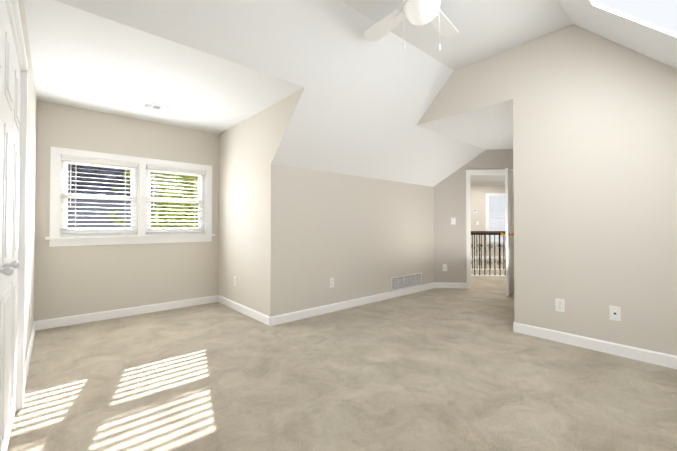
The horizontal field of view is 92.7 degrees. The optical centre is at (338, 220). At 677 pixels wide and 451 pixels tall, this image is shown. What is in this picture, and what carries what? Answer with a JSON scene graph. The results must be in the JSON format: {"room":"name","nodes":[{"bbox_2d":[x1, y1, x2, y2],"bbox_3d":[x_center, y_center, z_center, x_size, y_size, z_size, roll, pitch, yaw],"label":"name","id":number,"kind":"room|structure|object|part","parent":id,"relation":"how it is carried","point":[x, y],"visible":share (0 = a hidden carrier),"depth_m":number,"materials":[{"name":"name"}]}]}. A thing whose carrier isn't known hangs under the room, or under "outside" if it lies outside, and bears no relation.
{"room":"empty attic bedroom","nodes":[
{"label":"empty attic bedroom","id":0,"kind":"room"},
{"bbox_2d":[5,0,27,410],"bbox_3d":[-1.305,0.063,1.196,0.126,2.032,1.864,1,-1,-41],"label":"door frame","id":1,"kind":"structure","parent":0,"point":[13,10],"depth_m":1.87,"materials":[{"name":"white wood"}]},
{"bbox_3d":[-1.305,0.063,1.196,0.126,2.032,1.864,1,-1,-41],"label":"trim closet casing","id":2,"kind":"part","parent":1,"relation":"part of","materials":[{"name":"white wood"}]},
{"bbox_2d":[18,0,36,366],"bbox_3d":[-1.465,-0.348,1.454,0.001,2.860,4.870,1,-1,-41],"label":"wall","id":3,"kind":"structure","parent":0,"point":[30,199],"depth_m":2.52,"materials":[{"name":"beige paint"}]},
{"bbox_2d":[0,0,20,450],"bbox_3d":[-1.272,0.096,1.224,0.077,1.942,1.712,1,-1,-41],"label":"bifold closet doors","id":4,"kind":"structure","parent":3,"relation":"in","point":[10,100],"depth_m":1.39,"materials":[{"name":"white wood"}]},
{"bbox_3d":[-1.175,0.178,1.136,0.047,0.033,0.033,1,-1,-41],"label":"knob","id":5,"kind":"part","parent":4,"relation":"part of","materials":[{"name":"white metal"}]},
{"bbox_3d":[-1.347,0.181,1.331,0.047,0.033,0.033,1,-1,-41],"label":"knob","id":6,"kind":"part","parent":4,"relation":"part of","materials":[{"name":"white metal"}]},
{"bbox_2d":[24,320,39,393],"bbox_3d":[-2.464,1.051,2.577,0.013,0.095,1.755,1,-1,-41],"label":"baseboard","id":7,"kind":"structure","parent":3,"relation":"attached to","point":[36,325],"depth_m":2.55,"materials":[{"name":"white wood"}]},
{"bbox_2d":[34,100,218,320],"bbox_3d":[-2.374,-0.053,3.895,1.870,2.340,0.001,1,-1,-41],"label":"wall","id":8,"kind":"structure","parent":0,"point":[74,280],"depth_m":3.72,"materials":[{"name":"beige paint"}]},
{"bbox_2d":[40,295,215,329],"bbox_3d":[-2.369,1.069,3.874,1.870,0.095,0.013,1,-1,-41],"label":"baseboard","id":9,"kind":"structure","parent":8,"relation":"attached to","point":[104,315],"depth_m":3.74,"materials":[{"name":"white wood"}]},
{"bbox_2d":[45,147,214,246],"bbox_3d":[-2.402,-0.244,3.937,1.720,1.038,0.205,1,-1,-41],"label":"dormer window","id":10,"kind":"structure","parent":8,"relation":"in","point":[140,230],"depth_m":3.83,"materials":[{"name":"white wood"}]},
{"bbox_2d":[61,156,137,235],"bbox_3d":[-2.682,-0.260,3.658,0.694,0.849,0.059,1,-1,-41],"label":"window blind","id":11,"kind":"object","parent":10,"relation":"attached to","point":[92,231],"depth_m":3.64,"materials":[{"name":"white plastic"}]},
{"bbox_2d":[146,165,204,234],"bbox_3d":[-2.090,-0.253,4.180,0.694,0.849,0.059,1,-1,-41],"label":"window blind","id":12,"kind":"object","parent":10,"relation":"attached to","point":[171,168],"depth_m":4.17,"materials":[{"name":"white plastic"}]},
{"bbox_2d":[23,0,303,133],"bbox_3d":[-1.693,-1.234,3.139,1.870,0.001,2.060,1,-1,-41],"label":"ceiling","id":13,"kind":"structure","parent":0,"point":[82,59],"depth_m":2.75,"materials":[{"name":"white paint"}]},
{"bbox_2d":[140,101,171,111],"bbox_3d":[-1.959,-1.224,3.471,0.270,0.010,0.190,1,-1,-41],"label":"ceiling vent","id":14,"kind":"object","parent":13,"relation":"in","point":[154,106],"visible":1,"depth_m":3.45,"materials":[{"name":"white metal"}]},
{"bbox_2d":[55,0,453,178],"bbox_3d":[-0.392,-1.186,2.979,3.610,1.140,1.140,1,-1,-41],"label":"ceiling","id":15,"kind":"structure","parent":0,"point":[363,105],"depth_m":3.01,"materials":[{"name":"white paint"}]},
{"bbox_2d":[218,87,304,315],"bbox_3d":[-0.992,-0.055,3.741,0.001,2.340,2.060,1,-1,-41],"label":"wall","id":16,"kind":"structure","parent":0,"point":[248,147],"depth_m":3.81,"materials":[{"name":"beige paint"}]},
{"bbox_2d":[216,295,267,324],"bbox_3d":[-1.195,1.070,3.946,0.013,0.095,1.380,1,-1,-41],"label":"baseboard","id":17,"kind":"structure","parent":16,"relation":"attached to","point":[256,315],"depth_m":3.87,"materials":[{"name":"white wood"}]},
{"bbox_2d":[7,259,676,450],"bbox_3d":[1.657,1.170,7.660,15.500,0.001,12.500,1,-1,-41],"label":"floor","id":18,"kind":"structure","parent":0,"point":[448,369],"depth_m":2.14,"materials":[{"name":"carpet"}]},
{"bbox_2d":[270,164,433,316],"bbox_3d":[0.450,0.265,4.461,3.120,1.720,0.001,1,-1,-41],"label":"wall","id":19,"kind":"structure","parent":0,"point":[354,237],"depth_m":4.10,"materials":[{"name":"beige paint"}]},
{"bbox_2d":[329,278,333,287],"bbox_3d":[-0.082,0.761,3.979,0.072,0.116,0.009,1,-1,-41],"label":"outlet","id":20,"kind":"object","parent":19,"relation":"attached to","point":[331,282],"visible":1,"depth_m":3.97,"materials":[{"name":"white plastic"}]},
{"bbox_2d":[268,282,465,325],"bbox_3d":[0.715,1.077,4.425,3.511,0.095,0.387,1,-1,-41],"label":"baseboard","id":21,"kind":"structure","parent":19,"relation":"attached to","point":[288,317],"depth_m":4.20,"materials":[{"name":"white wood"}]},
{"bbox_2d":[391,272,421,290],"bbox_3d":[1.057,0.932,4.980,0.770,0.200,0.010,1,-1,-41],"label":"air vent","id":22,"kind":"object","parent":19,"relation":"in","point":[405,281],"visible":1,"depth_m":4.96,"materials":[{"name":"white metal"}]},
{"bbox_2d":[380,126,484,186],"bbox_3d":[1.540,-0.897,5.025,2.000,0.620,0.620,1,-1,-41],"label":"ceiling slope","id":23,"kind":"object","parent":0,"point":[425,157],"visible":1,"depth_m":4.83,"materials":[{"name":"white paint"}]},
{"bbox_2d":[340,0,572,69],"bbox_3d":[0.365,-1.768,2.128,3.610,0.001,1.150,1,-1,-41],"label":"ceiling","id":24,"kind":"structure","parent":0,"point":[486,28],"depth_m":2.91,"materials":[{"name":"white paint"}]},
{"bbox_2d":[364,0,458,49],"bbox_3d":[0.600,-1.497,2.370,1.197,0.535,1.191,1,-1,-41],"label":"ceiling fan","id":25,"kind":"object","parent":24,"relation":"hanging from","point":[419,12],"visible":1,"depth_m":2.53,"materials":[{"name":"white plastic"}]},
{"bbox_2d":[416,99,512,149],"bbox_3d":[2.293,-1.215,4.508,2.441,0.001,1.160,1,-1,-41],"label":"ceiling soffit","id":26,"kind":"structure","parent":0,"point":[489,127],"depth_m":4.18,"materials":[{"name":"white paint"}]},
{"bbox_2d":[434,149,512,282],"bbox_3d":[2.368,-0.031,5.450,1.061,2.340,1.061,1,-1,-41],"label":"wall","id":27,"kind":"structure","parent":0,"point":[449,204],"depth_m":5.47,"materials":[{"name":"grey paint"}]},
{"bbox_2d":[451,218,455,224],"bbox_3d":[1.946,0.005,5.470,0.072,0.116,0.012,0,-1,4],"label":"light switch","id":28,"kind":"object","parent":27,"relation":"attached to","point":[453,221],"visible":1,"depth_m":5.47,"materials":[{"name":"white plastic"}]},
{"bbox_2d":[466,169,512,288],"bbox_3d":[2.601,0.138,5.493,0.884,2.002,0.152,0,-1,4],"label":"door frame","id":29,"kind":"structure","parent":27,"relation":"attached to","point":[468,216],"depth_m":5.45,"materials":[{"name":"white wood"}]},
{"bbox_2d":[501,168,513,295],"bbox_3d":[2.756,0.167,5.106,0.724,1.910,0.254,1,-1,-41],"label":"bedroom door","id":30,"kind":"structure","parent":27,"relation":"in","point":[509,208],"depth_m":4.91,"materials":[{"name":"white wood"}]},
{"bbox_2d":[470,175,504,181],"bbox_3d":[3.573,-1.267,7.907,7.340,0.001,7.340,1,-1,-41],"label":"ceiling","id":31,"kind":"structure","parent":0,"point":[479,178],"depth_m":9.50,"materials":[{"name":"white paint"}]},
{"bbox_2d":[470,185,505,255],"bbox_3d":[3.723,-0.013,10.275,3.960,2.440,3.960,1,-1,-41],"label":"wall","id":32,"kind":"structure","parent":0,"point":[477,194],"depth_m":10.23,"materials":[{"name":"beige paint"}]},
{"bbox_2d":[470,181,504,184],"bbox_3d":[3.720,-1.184,10.247,5.600,0.100,0.090,0,-1,4],"label":"crown molding","id":33,"kind":"structure","parent":32,"relation":"attached to","point":[490,183],"depth_m":10.17,"materials":[{"name":"white paint"}]},
{"bbox_2d":[471,256,504,258],"bbox_3d":[3.722,1.159,10.252,3.969,0.095,3.969,1,-1,-41],"label":"baseboard","id":34,"kind":"structure","parent":32,"relation":"attached to","point":[487,257],"depth_m":9.63,"materials":[{"name":"white wood"}]},
{"bbox_2d":[471,268,505,275],"bbox_3d":[3.688,1.159,7.305,3.300,0.012,1.120,0,-1,4],"label":"trim","id":35,"kind":"structure","parent":32,"relation":"attached to","point":[486,269],"depth_m":6.91,"materials":[{"name":"white wood"}]},
{"bbox_2d":[471,231,505,274],"bbox_3d":[3.688,0.702,7.311,3.300,0.925,1.060,0,-1,4],"label":"railing","id":36,"kind":"object","parent":35,"relation":"on","point":[484,233],"visible":0.29,"depth_m":6.85,"materials":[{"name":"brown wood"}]},
{"bbox_3d":[3.457,0.248,6.831,2.093,0.030,2.093,1,-1,-41],"label":"handrail","id":37,"kind":"part","parent":36,"relation":"part of","materials":[{"name":"brown wood"}]},
{"bbox_3d":[3.869,0.262,7.807,2.164,0.030,2.164,1,-1,-41],"label":"handrail","id":38,"kind":"part","parent":36,"relation":"part of","materials":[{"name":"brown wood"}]},
{"bbox_2d":[485,193,505,244],"bbox_3d":[5.170,-0.055,10.182,1.090,1.630,0.095,0,-1,4],"label":"window","id":39,"kind":"structure","parent":32,"relation":"in","point":[487,216],"depth_m":10.20,"materials":[{"name":"white wood"}]},
{"bbox_2d":[489,196,505,241],"bbox_3d":[5.173,-0.069,10.235,0.778,1.650,0.778,1,-1,-41],"label":"window pane","id":40,"kind":"object","parent":39,"relation":"attached to","point":[496,205],"visible":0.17,"depth_m":10.24,"materials":[{"name":"clear glass"}]},
{"bbox_2d":[417,25,676,355],"bbox_3d":[1.924,-0.325,3.069,0.001,2.860,2.810,1,-1,-41],"label":"wall","id":41,"kind":"structure","parent":0,"point":[595,167],"depth_m":2.79,"materials":[{"name":"beige paint"}]},
{"bbox_2d":[555,298,564,311],"bbox_3d":[2.016,0.768,2.942,0.009,0.116,0.072,1,-1,-41],"label":"electrical outlet","id":42,"kind":"object","parent":41,"relation":"attached to","point":[559,305],"visible":1,"depth_m":2.94,"materials":[{"name":"white plastic"}]},
{"bbox_2d":[516,322,676,368],"bbox_3d":[2.293,1.051,2.622,0.013,0.095,1.620,1,-1,-41],"label":"baseboard","id":43,"kind":"structure","parent":41,"relation":"attached to","point":[652,357],"depth_m":2.71,"materials":[{"name":"white wood"}]},
{"bbox_2d":[609,305,620,320],"bbox_3d":[2.272,0.760,2.654,0.007,0.116,0.072,1,-1,-41],"label":"phone jack","id":44,"kind":"object","parent":41,"relation":"attached to","point":[615,313],"visible":1,"depth_m":2.65,"materials":[{"name":"white plastic"}]},
{"bbox_2d":[557,0,676,68],"bbox_3d":[1.122,-1.210,1.262,3.610,1.140,1.140,1,-1,-41],"label":"ceiling slope","id":45,"kind":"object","parent":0,"point":[647,41],"visible":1,"depth_m":2.37,"materials":[{"name":"white paint"}]},
{"bbox_2d":[590,0,676,36],"bbox_3d":[1.628,-1.170,1.641,1.050,0.729,0.729,1,-1,-41],"label":"skylight well","id":46,"kind":"object","parent":45,"relation":"in","point":[645,23],"visible":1,"depth_m":2.10,"materials":[{"name":"white paint"}]},
{"bbox_2d":[594,0,676,32],"bbox_3d":[1.633,-1.177,1.635,1.050,0.715,0.715,1,-1,-41],"label":"skylight","id":47,"kind":"object","parent":45,"relation":"in","point":[659,12],"depth_m":1.93,"materials":[{"name":"white glass"}]},
{"label":"outside","id":48,"kind":"structure","parent":0,"visible":0},
{"bbox_2d":[68,164,198,229],"bbox_3d":[-4.725,-1.318,8.507,28.000,13.000,0.001,1,-1,-41],"label":"window panes","id":49,"kind":"structure","parent":48,"point":[108,173],"depth_m":7.92,"materials":[{"name":"clear glass"}]}
]}

